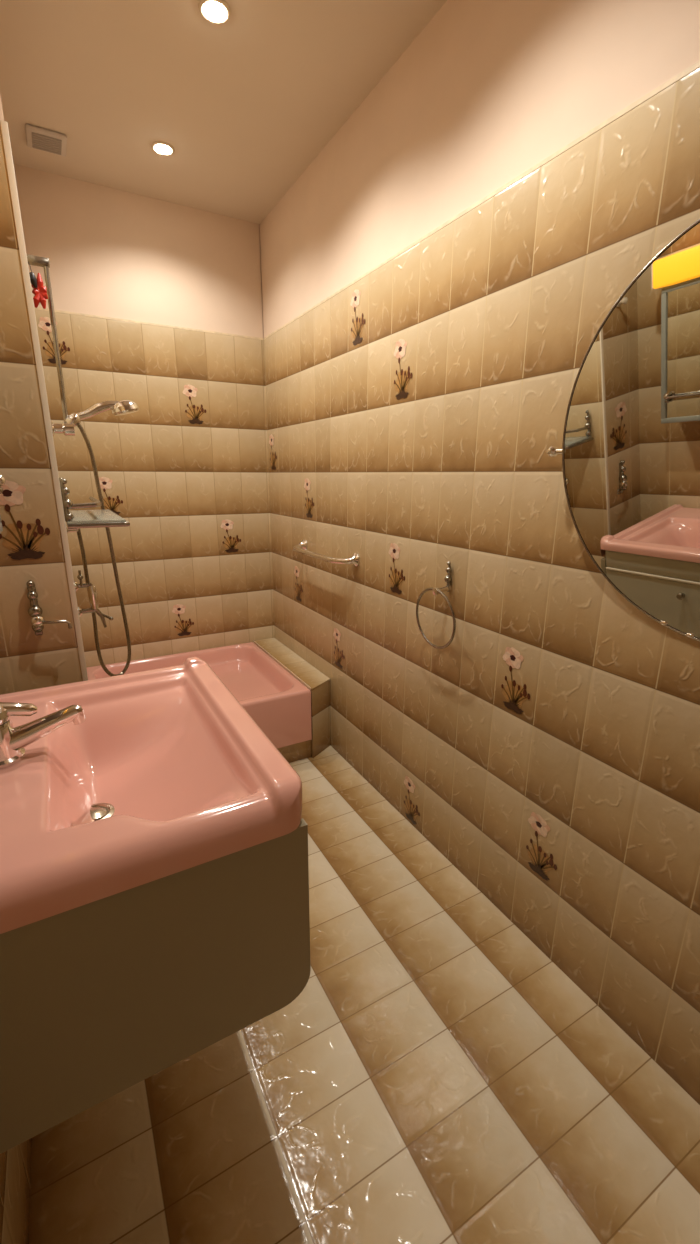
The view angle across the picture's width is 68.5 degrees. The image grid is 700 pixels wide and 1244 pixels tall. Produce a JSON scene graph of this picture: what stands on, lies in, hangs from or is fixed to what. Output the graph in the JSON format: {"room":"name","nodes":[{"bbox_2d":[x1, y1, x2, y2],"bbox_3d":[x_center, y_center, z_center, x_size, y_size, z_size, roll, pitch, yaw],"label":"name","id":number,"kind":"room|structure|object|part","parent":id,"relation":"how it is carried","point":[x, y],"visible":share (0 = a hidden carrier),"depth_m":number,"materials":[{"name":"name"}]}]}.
{"room":"bathroom","nodes":[
{"label":"bathroom","id":0,"kind":"room"},
{"bbox_2d":[0,95,3,120],"bbox_3d":[-1.188,-0.446,1.766,0.325,2.490,1.466,-8,18,-28],"label":"wall","id":1,"kind":"structure","parent":0,"point":[1,109],"depth_m":1.06,"materials":[{"name":"paint"}]},
{"bbox_2d":[27,255,80,435],"bbox_3d":[-0.920,-0.846,1.607,0.094,0.503,0.047,-8,18,-28],"label":"shower rail","id":2,"kind":"object","parent":1,"relation":"attached to","point":[67,428],"visible":0.82,"depth_m":1.61,"materials":[{"name":"silver metal"}]},
{"bbox_2d":[29,263,47,308],"bbox_3d":[-0.908,-0.979,1.494,0.045,0.117,0.031,-8,18,-28],"label":"hanging ornament","id":3,"kind":"object","parent":2,"relation":"hanging from","point":[39,291],"visible":0.95,"depth_m":1.50,"materials":[{"name":"red plastic"}]},
{"bbox_3d":[-0.917,-0.857,1.606,0.016,0.464,0.014,-8,18,-28],"label":"rail","id":4,"kind":"part","parent":2,"relation":"part of","materials":[{"name":"silver metal"}]},
{"bbox_2d":[66,400,138,675],"bbox_3d":[-0.844,-0.268,1.819,0.277,0.973,0.091,-8,18,-28],"label":"shower","id":5,"kind":"object","parent":2,"relation":"attached to","point":[122,407],"visible":0.86,"depth_m":1.75,"materials":[{"name":"silver metal"}]},
{"bbox_2d":[66,525,78,533],"bbox_3d":[-0.930,-0.311,1.720,0.044,0.032,0.032,-8,18,-28],"label":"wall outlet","id":6,"kind":"object","parent":5,"relation":"attached to","point":[77,529],"depth_m":1.71,"materials":[{"name":"plastic"}]},
{"bbox_3d":[-0.828,-0.701,1.703,0.144,0.069,0.030,-8,18,-28],"label":"handle","id":7,"kind":"part","parent":5,"relation":"part of","materials":[{"name":"silver metal"}]},
{"bbox_2d":[74,570,112,627],"bbox_3d":[-0.746,-0.066,1.493,0.092,0.176,0.032,-8,18,-28],"label":"mixer","id":8,"kind":"object","parent":1,"relation":"attached to","point":[92,592],"visible":0.92,"depth_m":1.48,"materials":[{"name":"silver metal"}]},
{"bbox_3d":[-0.766,-0.124,1.460,0.016,0.045,0.016,-8,18,-28],"label":"handle","id":9,"kind":"part","parent":8,"relation":"part of","materials":[{"name":"silver metal"}]},
{"bbox_3d":[-0.737,-0.014,1.514,0.032,0.064,0.013,-8,18,-28],"label":"spout","id":10,"kind":"part","parent":8,"relation":"part of","materials":[{"name":"silver metal"}]},
{"bbox_3d":[-0.720,-0.015,1.523,0.032,0.025,0.012,-8,18,-28],"label":"handle","id":11,"kind":"part","parent":8,"relation":"part of","materials":[{"name":"silver metal"}]},
{"bbox_2d":[59,478,129,528],"bbox_3d":[-0.758,-0.356,1.496,0.154,0.121,0.463,-8,18,-28],"label":"glass shelf","id":12,"kind":"object","parent":1,"relation":"attached to","point":[74,519],"visible":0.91,"depth_m":1.32,"materials":[{"name":"white"}]},
{"bbox_3d":[-0.741,-0.347,1.484,0.083,0.016,0.420,-5,17,-17],"label":"gallery rail","id":13,"kind":"part","parent":12,"relation":"part of","materials":[{"name":"silver metal"}]},
{"bbox_3d":[-0.761,-0.311,1.512,0.138,0.010,0.455,-8,18,-28],"label":"shelf plate","id":14,"kind":"part","parent":12,"relation":"part of","materials":[{"name":"clear glass"}]},
{"bbox_3d":[-0.753,-0.303,1.508,0.147,0.012,0.453,-8,18,-28],"label":"edge rail","id":15,"kind":"part","parent":12,"relation":"part of","materials":[{"name":"silver metal"}]},
{"bbox_2d":[0,1138,31,1243],"bbox_3d":[-0.419,0.000,0.224,0.100,2.490,2.080,-8,18,-28],"label":"wall","id":16,"kind":"structure","parent":0,"point":[15,1163],"depth_m":0.87,"materials":[{"name":"tile"}]},
{"bbox_2d":[0,818,310,1153],"bbox_3d":[-0.427,0.424,1.014,0.515,0.393,0.633,-8,18,-28],"label":"vanity cabinet","id":17,"kind":"object","parent":16,"relation":"attached to","point":[99,998],"visible":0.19,"depth_m":0.74,"materials":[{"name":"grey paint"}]},
{"bbox_2d":[0,657,301,933],"bbox_3d":[-0.435,0.270,0.967,0.497,0.160,0.649,-8,18,-28],"label":"washbasin","id":18,"kind":"object","parent":17,"relation":"in","point":[166,773],"visible":0.97,"depth_m":0.88,"materials":[{"name":"pink ceramic"}]},
{"bbox_2d":[0,702,85,768],"bbox_3d":[-0.558,0.179,0.896,0.172,0.106,0.072,-8,18,-28],"label":"mixer tap","id":19,"kind":"object","parent":18,"relation":"on","point":[13,740],"visible":1,"depth_m":0.88,"materials":[{"name":"silver metal"}]},
{"bbox_3d":[-0.585,0.150,0.872,0.092,0.036,0.054,-8,18,-28],"label":"lever","id":20,"kind":"part","parent":19,"relation":"part of","materials":[{"name":"silver metal"}]},
{"bbox_3d":[-0.544,0.190,0.907,0.133,0.070,0.044,-8,18,-28],"label":"spout","id":21,"kind":"part","parent":19,"relation":"part of","materials":[{"name":"silver metal"}]},
{"bbox_2d":[0,117,82,694],"bbox_3d":[-0.847,-0.273,1.171,0.315,2.490,0.061,-8,18,-28],"label":"wall","id":22,"kind":"structure","parent":0,"point":[31,545],"depth_m":1.20,"materials":[{"name":"tile"}]},
{"bbox_2d":[0,120,87,680],"bbox_3d":[-0.693,-0.042,1.292,0.012,1.980,0.006,-8,18,-28],"label":"trim","id":23,"kind":"structure","parent":22,"relation":"attached to","point":[4,125],"depth_m":1.15,"materials":[{"name":"white plastic"}]},
{"bbox_2d":[26,580,71,634],"bbox_3d":[-0.731,-0.032,1.240,0.092,0.139,0.037,0,16,0],"label":"towel hook","id":24,"kind":"object","parent":22,"relation":"attached to","point":[35,611],"visible":1,"depth_m":1.23,"materials":[{"name":"silver metal"}]},
{"bbox_3d":[-0.761,-0.033,1.241,0.031,0.139,0.035,-8,18,-28],"label":"plate","id":25,"kind":"part","parent":24,"relation":"part of","materials":[{"name":"silver metal"}]},
{"bbox_3d":[-0.720,0.006,1.252,0.074,0.026,0.014,-5,17,-17],"label":"arm","id":26,"kind":"part","parent":24,"relation":"part of","materials":[{"name":"silver metal"}]},
{"bbox_2d":[13,164,273,666],"bbox_3d":[-0.927,-0.700,2.659,1.035,2.490,0.101,-8,18,-28],"label":"wall","id":27,"kind":"structure","parent":0,"point":[187,470],"depth_m":2.52,"materials":[{"name":"tile"}]},
{"bbox_2d":[34,307,262,339],"bbox_3d":[-0.900,-1.396,2.415,1.034,0.009,0.004,-8,18,-28],"label":"trim","id":28,"kind":"structure","parent":27,"relation":"attached to","point":[37,308],"depth_m":2.39,"materials":[{"name":"beige tile"}]},
{"bbox_2d":[0,0,446,223],"bbox_3d":[-0.153,-1.490,0.764,1.460,0.080,3.650,-8,18,-28],"label":"ceiling","id":29,"kind":"structure","parent":0,"point":[246,103],"depth_m":1.62,"materials":[{"name":"paint"}]},
{"bbox_2d":[25,124,66,156],"bbox_3d":[-1.115,-1.765,1.889,0.130,0.018,0.134,-8,18,-28],"label":"ceiling vent","id":30,"kind":"object","parent":29,"relation":"in","point":[37,138],"visible":1,"depth_m":1.87,"materials":[{"name":"plastic"}]},
{"bbox_2d":[32,132,61,154],"bbox_3d":[-1.115,-1.759,1.891,0.094,0.006,0.099,-8,18,-28],"label":"vent grille","id":31,"kind":"object","parent":30,"relation":"attached to","point":[51,142],"depth_m":1.88,"materials":[{"name":"white plastic"}]},
{"bbox_2d":[151,141,174,155],"bbox_3d":[-0.705,-1.781,1.939,0.084,0.012,0.084,-8,18,-28],"label":"recessed light","id":32,"kind":"object","parent":29,"relation":"in","point":[162,148],"visible":1,"depth_m":1.93,"materials":[{"name":"white plastic"}]},
{"bbox_3d":[-0.705,-1.780,1.939,0.054,0.009,0.054,-8,18,-28],"label":"bulb","id":33,"kind":"part","parent":32,"relation":"part of","materials":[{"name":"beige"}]},
{"bbox_2d":[198,0,230,23],"bbox_3d":[-0.358,-1.613,1.361,0.084,0.012,0.084,-8,18,-28],"label":"recessed light","id":34,"kind":"object","parent":29,"relation":"in","point":[213,11],"visible":1,"depth_m":1.35,"materials":[{"name":"white plastic"}]},
{"bbox_3d":[-0.358,-1.612,1.361,0.054,0.009,0.054,-8,18,-28],"label":"bulb","id":35,"kind":"part","parent":34,"relation":"part of","materials":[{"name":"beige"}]},
{"bbox_2d":[29,745,699,1243],"bbox_3d":[-0.167,0.981,1.472,1.460,0.080,3.650,-8,18,-28],"label":"floor","id":36,"kind":"structure","parent":0,"point":[434,1076],"depth_m":1.10,"materials":[{"name":"tile"}]},
{"bbox_2d":[254,638,329,762],"bbox_3d":[-0.710,0.433,2.568,1.031,0.364,0.809,-8,18,-28],"label":"tub ledge","id":37,"kind":"object","parent":36,"relation":"on","point":[318,683],"visible":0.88,"depth_m":2.49,"materials":[{"name":"tile"}]},
{"bbox_2d":[86,642,311,747],"bbox_3d":[-0.766,0.393,2.522,0.900,0.256,0.813,-8,18,-28],"label":"bathtub","id":38,"kind":"object","parent":37,"relation":"on","point":[277,701],"visible":0.35,"depth_m":2.57,"materials":[{"name":"pink ceramic"}]},
{"bbox_2d":[259,0,699,1104],"bbox_3d":[0.409,-0.355,1.479,0.101,2.490,3.550,-8,18,-28],"label":"wall","id":39,"kind":"structure","parent":0,"point":[549,752],"depth_m":1.38,"materials":[{"name":"tile"}]},
{"bbox_2d":[293,539,359,565],"bbox_3d":[-0.131,-0.313,2.304,0.076,0.056,0.566,-8,18,-28],"label":"grab rail","id":40,"kind":"object","parent":39,"relation":"attached to","point":[301,548],"visible":1,"depth_m":2.19,"materials":[{"name":"silver metal"}]},
{"bbox_3d":[-0.131,-0.307,2.306,0.076,0.036,0.534,-8,18,-28],"label":"rail","id":41,"kind":"part","parent":40,"relation":"part of","materials":[{"name":"silver metal"}]},
{"bbox_2d":[416,561,455,648],"bbox_3d":[0.285,-0.052,1.619,0.067,0.277,0.196,-8,18,-28],"label":"towel ring","id":42,"kind":"object","parent":39,"relation":"attached to","point":[436,590],"visible":1,"depth_m":1.59,"materials":[{"name":"silver metal"}]},
{"bbox_3d":[0.285,-0.100,1.601,0.063,0.028,0.024,-8,18,-28],"label":"bracket arm","id":43,"kind":"part","parent":42,"relation":"part of","materials":[{"name":"silver metal"}]},
{"bbox_3d":[0.306,-0.141,1.601,0.024,0.096,0.023,-8,18,-28],"label":"bracket plate","id":44,"kind":"part","parent":42,"relation":"part of","materials":[{"name":"silver metal"}]},
{"bbox_2d":[263,61,699,339],"bbox_3d":[0.395,-1.044,1.212,0.004,0.009,3.450,-8,18,-28],"label":"trim","id":45,"kind":"structure","parent":39,"relation":"attached to","point":[695,66],"depth_m":1.17,"materials":[{"name":"beige tile"}]},
{"bbox_2d":[547,219,699,640],"bbox_3d":[0.650,-0.290,0.838,0.114,0.714,0.796,-8,18,-28],"label":"round mirror","id":46,"kind":"object","parent":39,"relation":"attached to","point":[630,451],"visible":1,"depth_m":0.98,"materials":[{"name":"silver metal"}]}
]}

